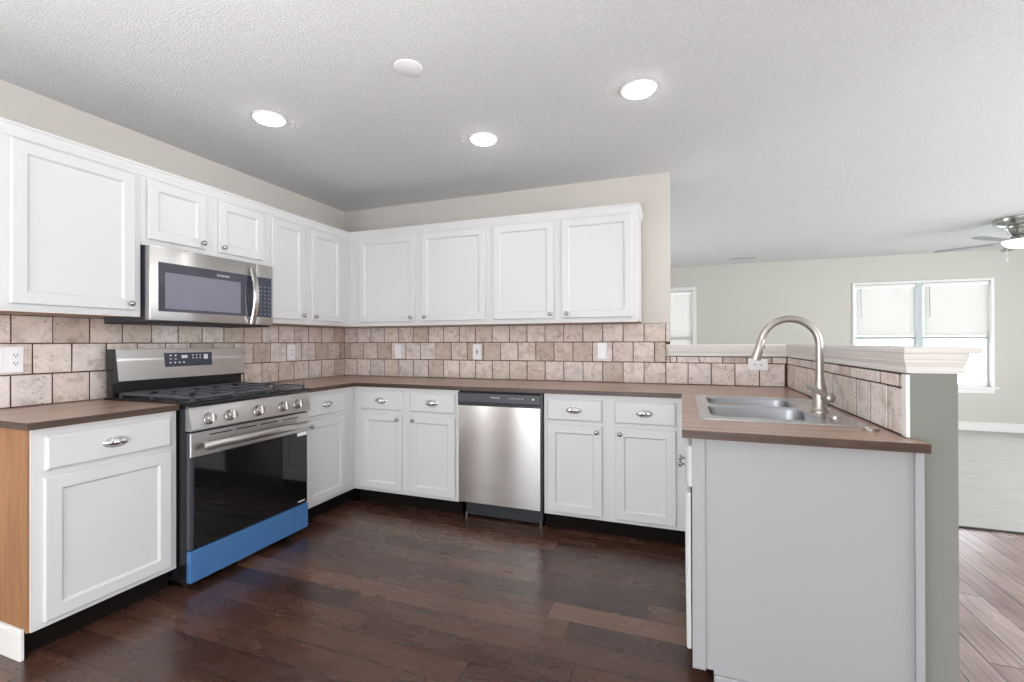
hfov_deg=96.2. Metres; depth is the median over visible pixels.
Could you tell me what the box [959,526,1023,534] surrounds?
trim
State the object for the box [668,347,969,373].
trim
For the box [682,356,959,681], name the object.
wall
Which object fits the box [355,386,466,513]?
base cabinet
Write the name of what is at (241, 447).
gas stove
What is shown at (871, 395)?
tile backsplash
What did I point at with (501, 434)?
dishwasher
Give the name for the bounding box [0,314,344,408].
tile backsplash
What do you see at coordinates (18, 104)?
wall
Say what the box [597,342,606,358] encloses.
light switch
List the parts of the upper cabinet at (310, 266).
door, rail, door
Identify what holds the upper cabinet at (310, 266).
attached to the wall at (18, 104)
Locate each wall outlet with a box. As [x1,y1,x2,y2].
[0,347,23,372]
[287,345,294,359]
[473,344,481,359]
[748,359,767,369]
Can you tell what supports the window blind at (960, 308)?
attached to the window at (976, 370)
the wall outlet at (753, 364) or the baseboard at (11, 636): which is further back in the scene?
the wall outlet at (753, 364)
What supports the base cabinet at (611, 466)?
on the floor
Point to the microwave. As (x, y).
(178, 287)
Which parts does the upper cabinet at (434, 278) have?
door, rail, door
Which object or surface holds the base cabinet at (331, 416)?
on the floor
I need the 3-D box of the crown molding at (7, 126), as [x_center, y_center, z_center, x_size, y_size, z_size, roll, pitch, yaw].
[-0.661,-0.889,2.420,2.396,0.057,2.900,0,0,20]
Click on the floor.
(367, 591)
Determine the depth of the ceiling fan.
4.54 m
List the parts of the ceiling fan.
blade, blade, blade, lamp shade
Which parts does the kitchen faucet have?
spout, lever, handle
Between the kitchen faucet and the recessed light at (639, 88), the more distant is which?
the recessed light at (639, 88)
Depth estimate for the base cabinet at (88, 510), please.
1.92 m
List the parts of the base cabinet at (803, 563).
door, drawer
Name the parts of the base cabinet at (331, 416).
drawer, door, handle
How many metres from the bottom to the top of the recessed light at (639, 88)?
0.021 m
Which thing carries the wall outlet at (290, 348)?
attached to the tile backsplash at (65, 357)
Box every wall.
[0,79,343,408]
[344,172,670,383]
[670,248,1023,423]
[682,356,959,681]
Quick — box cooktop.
[104,386,309,406]
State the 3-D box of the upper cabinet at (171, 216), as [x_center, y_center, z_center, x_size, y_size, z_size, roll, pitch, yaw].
[-1.914,-0.688,2.789,0.370,0.377,0.780,0,0,20]
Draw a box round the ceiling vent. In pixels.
[727,256,758,259]
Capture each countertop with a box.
[0,399,179,430]
[250,375,930,453]
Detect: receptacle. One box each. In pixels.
[11,352,19,366]
[475,348,478,355]
[753,362,763,366]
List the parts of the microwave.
plate, door, glass, handle, control panel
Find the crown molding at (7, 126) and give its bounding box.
[0,117,643,239]
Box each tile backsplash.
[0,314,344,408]
[345,323,787,386]
[787,357,901,434]
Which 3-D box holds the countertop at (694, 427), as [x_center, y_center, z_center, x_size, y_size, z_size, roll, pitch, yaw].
[-0.167,0.319,2.813,3.629,0.039,1.795,0,0,20]
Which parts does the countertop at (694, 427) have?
air gap cap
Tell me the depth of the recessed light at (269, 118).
2.47 m
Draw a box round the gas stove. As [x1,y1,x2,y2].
[104,348,310,584]
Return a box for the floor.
[0,430,1023,681]
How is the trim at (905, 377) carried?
attached to the wall at (933, 397)
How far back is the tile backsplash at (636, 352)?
3.61 m
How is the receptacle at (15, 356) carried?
attached to the wall outlet at (11, 358)
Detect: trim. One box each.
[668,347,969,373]
[902,374,909,437]
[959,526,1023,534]
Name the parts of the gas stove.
knob, knob, oven door, drawer, control panel, door frame, door glass, handle, knob, knob, knob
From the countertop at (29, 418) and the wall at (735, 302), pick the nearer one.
the countertop at (29, 418)
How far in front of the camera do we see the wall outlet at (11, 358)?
2.15 m
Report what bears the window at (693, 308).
in the wall at (735, 302)
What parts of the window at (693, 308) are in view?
frame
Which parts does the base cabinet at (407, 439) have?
handle, drawer, door, handle, drawer, door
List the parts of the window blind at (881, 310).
rail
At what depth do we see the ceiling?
2.32 m
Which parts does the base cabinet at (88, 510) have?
panel, drawer, door, handle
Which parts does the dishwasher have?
kick plate, trim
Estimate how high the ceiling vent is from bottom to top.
0.006 m
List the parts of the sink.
bowl, bowl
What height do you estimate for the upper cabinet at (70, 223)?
0.753 m
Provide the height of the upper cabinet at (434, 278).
0.753 m
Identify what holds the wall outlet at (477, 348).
attached to the tile backsplash at (636, 352)
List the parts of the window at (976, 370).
pane, pane, sill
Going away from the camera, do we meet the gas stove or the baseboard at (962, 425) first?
the gas stove
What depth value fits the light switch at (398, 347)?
4.07 m
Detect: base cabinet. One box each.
[0,411,175,655]
[306,386,359,519]
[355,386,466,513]
[544,393,684,544]
[678,438,925,681]
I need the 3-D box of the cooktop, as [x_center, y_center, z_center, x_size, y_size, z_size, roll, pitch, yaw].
[-1.754,0.313,2.721,0.676,0.020,0.765,0,0,20]
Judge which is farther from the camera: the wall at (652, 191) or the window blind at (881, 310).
the window blind at (881, 310)
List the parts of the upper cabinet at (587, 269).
door, rail, door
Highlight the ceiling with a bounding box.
[0,0,1023,267]
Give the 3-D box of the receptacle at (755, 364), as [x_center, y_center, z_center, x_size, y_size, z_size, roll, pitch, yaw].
[1.655,0.159,3.091,0.066,0.032,0.003,0,0,20]
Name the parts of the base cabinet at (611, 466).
handle, drawer, door, handle, drawer, door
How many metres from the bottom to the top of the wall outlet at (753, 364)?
0.076 m
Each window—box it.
[670,287,696,343]
[852,278,998,393]
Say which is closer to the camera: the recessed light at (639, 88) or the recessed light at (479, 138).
the recessed light at (639, 88)
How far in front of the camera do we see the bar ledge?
1.63 m
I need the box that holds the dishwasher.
[458,390,546,526]
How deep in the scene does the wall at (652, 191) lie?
3.52 m
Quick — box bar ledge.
[666,344,982,353]
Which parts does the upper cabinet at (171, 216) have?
door, rail, door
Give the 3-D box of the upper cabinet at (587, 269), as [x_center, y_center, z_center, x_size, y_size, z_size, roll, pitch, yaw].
[0.381,-0.504,3.371,1.069,0.753,0.370,0,0,20]
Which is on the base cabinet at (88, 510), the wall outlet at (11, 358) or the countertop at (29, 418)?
the countertop at (29, 418)
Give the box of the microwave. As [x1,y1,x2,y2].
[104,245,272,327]
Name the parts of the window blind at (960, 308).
rail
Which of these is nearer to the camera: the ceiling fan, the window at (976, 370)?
the ceiling fan
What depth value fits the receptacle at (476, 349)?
3.81 m
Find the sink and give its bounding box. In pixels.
[694,395,868,426]
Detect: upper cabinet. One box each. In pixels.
[0,132,139,316]
[140,175,267,265]
[268,215,373,327]
[349,226,499,326]
[489,211,641,324]
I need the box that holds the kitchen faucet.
[750,315,835,412]
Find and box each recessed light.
[251,110,286,125]
[469,132,497,145]
[620,79,656,99]
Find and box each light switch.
[395,344,401,358]
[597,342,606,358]
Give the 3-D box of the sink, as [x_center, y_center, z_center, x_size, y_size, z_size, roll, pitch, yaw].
[1.141,0.385,2.096,0.560,0.185,0.842,0,0,20]
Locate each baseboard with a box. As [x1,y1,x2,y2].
[0,621,23,661]
[958,421,1023,432]
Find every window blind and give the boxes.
[670,291,691,343]
[855,284,915,338]
[923,281,988,337]
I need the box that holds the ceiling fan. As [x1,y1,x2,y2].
[933,214,1023,261]
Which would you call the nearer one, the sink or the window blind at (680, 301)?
the sink
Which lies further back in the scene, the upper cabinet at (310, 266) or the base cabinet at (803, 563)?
the upper cabinet at (310, 266)

